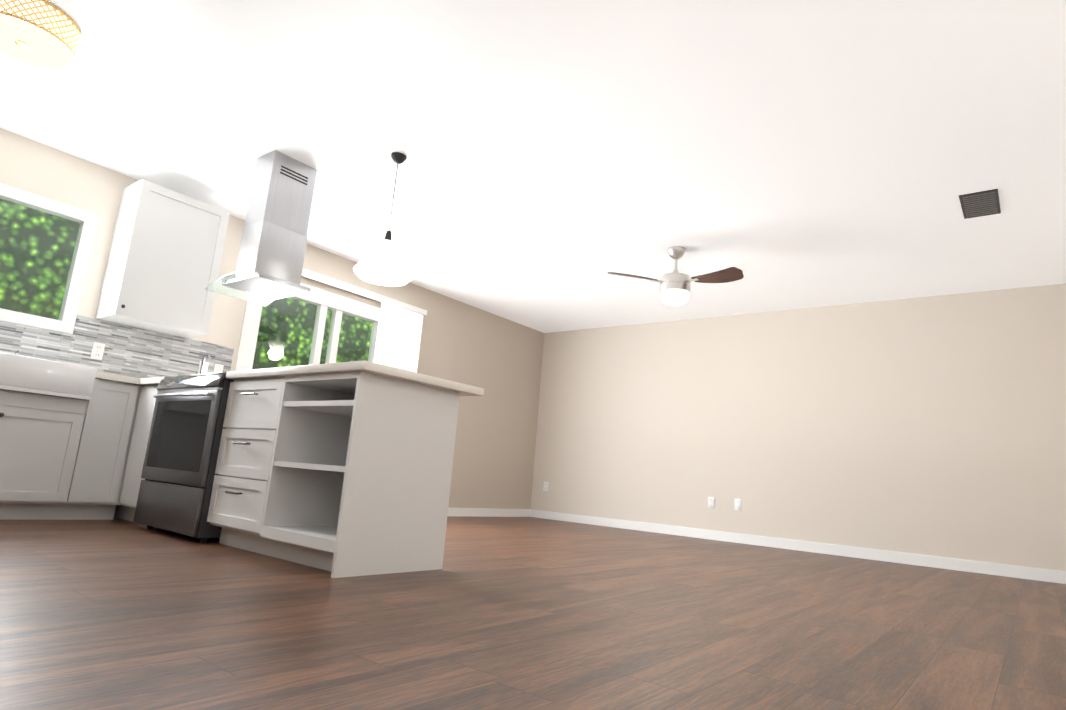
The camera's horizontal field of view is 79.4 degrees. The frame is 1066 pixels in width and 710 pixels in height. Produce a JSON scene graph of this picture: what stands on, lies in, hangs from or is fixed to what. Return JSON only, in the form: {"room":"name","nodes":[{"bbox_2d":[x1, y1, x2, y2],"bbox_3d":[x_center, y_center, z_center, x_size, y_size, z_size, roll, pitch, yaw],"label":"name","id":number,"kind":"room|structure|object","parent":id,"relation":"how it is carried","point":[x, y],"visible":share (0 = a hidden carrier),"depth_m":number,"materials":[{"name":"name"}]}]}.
{"room":"kitchen","nodes":[
{"label":"kitchen","id":0,"kind":"room"},
{"bbox_2d":[0,128,543,508],"bbox_3d":[-2.300,0.150,5.649,0.140,2.440,7.850,-4,-14,38],"label":"wall","id":1,"kind":"structure","parent":0,"point":[497,359],"depth_m":7.26,"materials":[{"name":"paint"}]},
{"bbox_2d":[0,183,98,333],"bbox_3d":[-3.437,-0.657,4.187,0.087,0.874,0.880,-4,-14,38],"label":"window","id":2,"kind":"structure","parent":1,"relation":"in","point":[67,315],"depth_m":4.39,"materials":[{"name":"white plastic"}]},
{"bbox_2d":[0,315,233,377],"bbox_3d":[-3.132,-0.061,4.468,0.008,0.412,2.100,-4,-14,38],"label":"backsplash","id":3,"kind":"structure","parent":1,"relation":"attached to","point":[131,351],"depth_m":4.64,"materials":[{"name":"tile"}]},
{"bbox_2d":[90,342,104,359],"bbox_3d":[-3.071,-0.027,4.529,0.008,0.118,0.072,-4,-14,38],"label":"outlet","id":4,"kind":"object","parent":3,"relation":"attached to","point":[97,352],"visible":1,"depth_m":4.53,"materials":[{"name":"white plastic"}]},
{"bbox_2d":[198,361,208,373],"bbox_3d":[-2.617,0.109,5.097,0.018,0.118,0.072,-4,-14,38],"label":"light switch","id":5,"kind":"object","parent":3,"relation":"attached to","point":[205,367],"visible":0.6,"depth_m":5.11,"materials":[{"name":"white plastic"}]},
{"bbox_2d":[213,364,223,372],"bbox_3d":[-2.544,0.133,5.189,0.018,0.118,0.072,-4,-14,38],"label":"light switch","id":6,"kind":"object","parent":3,"relation":"attached to","point":[218,368],"visible":0.6,"depth_m":5.19,"materials":[{"name":"white plastic"}]},
{"bbox_2d":[95,179,229,337],"bbox_3d":[-2.715,-0.687,4.758,0.380,0.985,0.635,-4,-14,38],"label":"upper cabinet","id":7,"kind":"object","parent":1,"relation":"attached to","point":[164,261],"visible":1,"depth_m":4.62,"materials":[{"name":"white wood"}]},
{"bbox_2d":[235,283,380,370],"bbox_3d":[-2.043,0.362,5.898,0.087,1.960,1.510,-4,-14,38],"label":"sliding window","id":8,"kind":"structure","parent":1,"relation":"in","point":[337,304],"depth_m":5.97,"materials":[{"name":"white plastic"}]},
{"bbox_2d":[302,268,426,372],"bbox_3d":[-1.854,0.340,6.008,0.065,2.075,1.980,-4,-14,38],"label":"blind stack","id":9,"kind":"object","parent":8,"relation":"attached to","point":[399,332],"visible":0.42,"depth_m":6.59,"materials":[{"name":"white plastic"}]},
{"bbox_2d":[448,507,531,516],"bbox_3d":[-0.842,1.778,7.263,0.013,0.095,2.590,-4,-14,38],"label":"baseboard","id":10,"kind":"structure","parent":1,"relation":"attached to","point":[476,512],"depth_m":7.66,"materials":[{"name":"white wood"}]},
{"bbox_2d":[0,516,1065,709],"bbox_3d":[0.453,1.193,3.203,7.360,0.100,7.850,-4,-14,38],"label":"floor","id":11,"kind":"structure","parent":0,"point":[495,613],"depth_m":2.09,"materials":[{"name":"brown wood"}]},
{"bbox_2d":[0,378,143,519],"bbox_3d":[-3.227,0.525,3.879,0.509,0.889,1.310,-4,-14,38],"label":"base cabinet","id":12,"kind":"object","parent":11,"relation":"on","point":[61,458],"visible":0.96,"depth_m":3.96,"materials":[{"name":"white wood"}]},
{"bbox_2d":[0,352,96,399],"bbox_3d":[-3.215,0.103,3.829,0.420,0.207,0.920,-4,-14,38],"label":"sink","id":13,"kind":"object","parent":12,"relation":"in","point":[26,374],"visible":0.96,"depth_m":3.86,"materials":[{"name":"white ceramic"}]},
{"bbox_2d":[114,385,157,520],"bbox_3d":[-2.322,0.691,4.362,0.414,0.888,0.640,-4,-14,38],"label":"base cabinet","id":14,"kind":"object","parent":11,"relation":"on","point":[138,446],"depth_m":4.17,"materials":[{"name":"white wood"}]},
{"bbox_2d":[133,372,233,542],"bbox_3d":[-1.889,0.624,3.943,0.780,0.928,0.725,-4,-14,38],"label":"range","id":15,"kind":"object","parent":11,"relation":"on","point":[179,464],"visible":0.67,"depth_m":3.63,"materials":[{"name":"grey metal"}]},
{"bbox_2d":[207,375,389,558],"bbox_3d":[-1.311,0.620,3.581,0.565,0.888,0.640,-4,-14,38],"label":"base cabinet","id":16,"kind":"object","parent":11,"relation":"on","point":[343,474],"depth_m":3.25,"materials":[{"name":"white wood"}]},
{"bbox_2d":[96,361,483,395],"bbox_3d":[-2.026,0.076,3.526,2.888,0.040,2.050,-4,-14,38],"label":"countertop","id":17,"kind":"structure","parent":16,"relation":"on","point":[405,375],"depth_m":3.18,"materials":[{"name":"stone"}]},
{"bbox_2d":[200,354,210,373],"bbox_3d":[-2.553,0.136,4.942,0.127,0.298,0.074,-4,-14,38],"label":"tap","id":18,"kind":"object","parent":17,"relation":"on","point":[203,360],"visible":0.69,"depth_m":4.98,"materials":[{"name":"silver metal"}]},
{"bbox_2d":[0,0,1065,332],"bbox_3d":[0.652,-1.293,3.686,7.360,0.100,7.850,-4,-14,38],"label":"ceiling","id":19,"kind":"structure","parent":0,"point":[562,160],"depth_m":3.71,"materials":[{"name":"white paint"}]},
{"bbox_2d":[0,0,81,69],"bbox_3d":[-2.393,-1.527,3.026,0.410,0.167,0.410,-4,-14,38],"label":"flush-mount light","id":20,"kind":"object","parent":19,"relation":"attached to","point":[44,34],"visible":1,"depth_m":2.99,"materials":[{"name":"white glass"}]},
{"bbox_2d":[205,150,320,305],"bbox_3d":[-1.730,-0.853,4.273,0.670,0.910,0.430,-4,-14,38],"label":"range hood","id":21,"kind":"object","parent":19,"relation":"hanging from","point":[270,262],"visible":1,"depth_m":4.18,"materials":[{"name":"silver metal"}]},
{"bbox_2d":[353,152,412,285],"bbox_3d":[-0.894,-0.873,4.039,0.364,0.827,0.364,-4,-14,38],"label":"pendant light","id":22,"kind":"object","parent":19,"relation":"hanging from","point":[382,263],"visible":1,"depth_m":3.92,"materials":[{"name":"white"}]},
{"bbox_2d":[608,246,743,305],"bbox_3d":[1.266,-0.645,5.249,0.980,0.475,1.044,-4,-14,38],"label":"ceiling fan","id":23,"kind":"object","parent":19,"relation":"hanging from","point":[675,287],"visible":1,"depth_m":5.16,"materials":[{"name":"silver metal"}]},
{"bbox_2d":[959,189,1000,218],"bbox_3d":[2.885,-0.970,4.139,0.200,0.009,0.390,-4,-14,38],"label":"ceiling vent","id":24,"kind":"object","parent":19,"relation":"in","point":[981,203],"visible":1,"depth_m":4.12,"materials":[{"name":"black metal"}]},
{"bbox_2d":[531,283,1065,570],"bbox_3d":[2.328,0.753,6.848,5.640,2.440,0.140,-4,-14,38],"label":"wall","id":25,"kind":"structure","parent":0,"point":[932,425],"depth_m":6.29,"materials":[{"name":"beige paint"}]},
{"bbox_2d":[543,482,547,490],"bbox_3d":[0.164,1.684,8.223,0.072,0.118,0.008,-4,-14,38],"label":"electrical outlet","id":26,"kind":"object","parent":25,"relation":"attached to","point":[545,487],"visible":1,"depth_m":8.22,"materials":[{"name":"white plastic"}]},
{"bbox_2d":[708,497,714,507],"bbox_3d":[1.909,1.580,6.870,0.072,0.118,0.008,-4,-14,38],"label":"electrical outlet","id":27,"kind":"object","parent":25,"relation":"attached to","point":[711,502],"visible":1,"depth_m":6.87,"materials":[{"name":"white plastic"}]},
{"bbox_2d":[734,499,740,510],"bbox_3d":[2.138,1.561,6.693,0.072,0.118,0.008,-4,-14,38],"label":"electrical outlet","id":28,"kind":"object","parent":25,"relation":"attached to","point":[737,504],"visible":1,"depth_m":6.69,"materials":[{"name":"white plastic"}]},
{"bbox_2d":[532,509,1065,583],"bbox_3d":[2.189,1.885,6.566,5.640,0.095,0.013,-4,-14,38],"label":"baseboard","id":29,"kind":"structure","parent":25,"relation":"attached to","point":[1039,574],"depth_m":6.07,"materials":[{"name":"white wood"}]},
{"label":"outside","id":30,"kind":"structure","parent":0,"visible":0},
{"bbox_2d":[0,199,372,368],"bbox_3d":[-3.644,-0.758,8.265,4.480,11.000,21.000,-4,-14,38],"label":"foliage","id":31,"kind":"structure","parent":30,"point":[71,241],"depth_m":8.49,"materials":[{"name":"green plant"}]}
]}

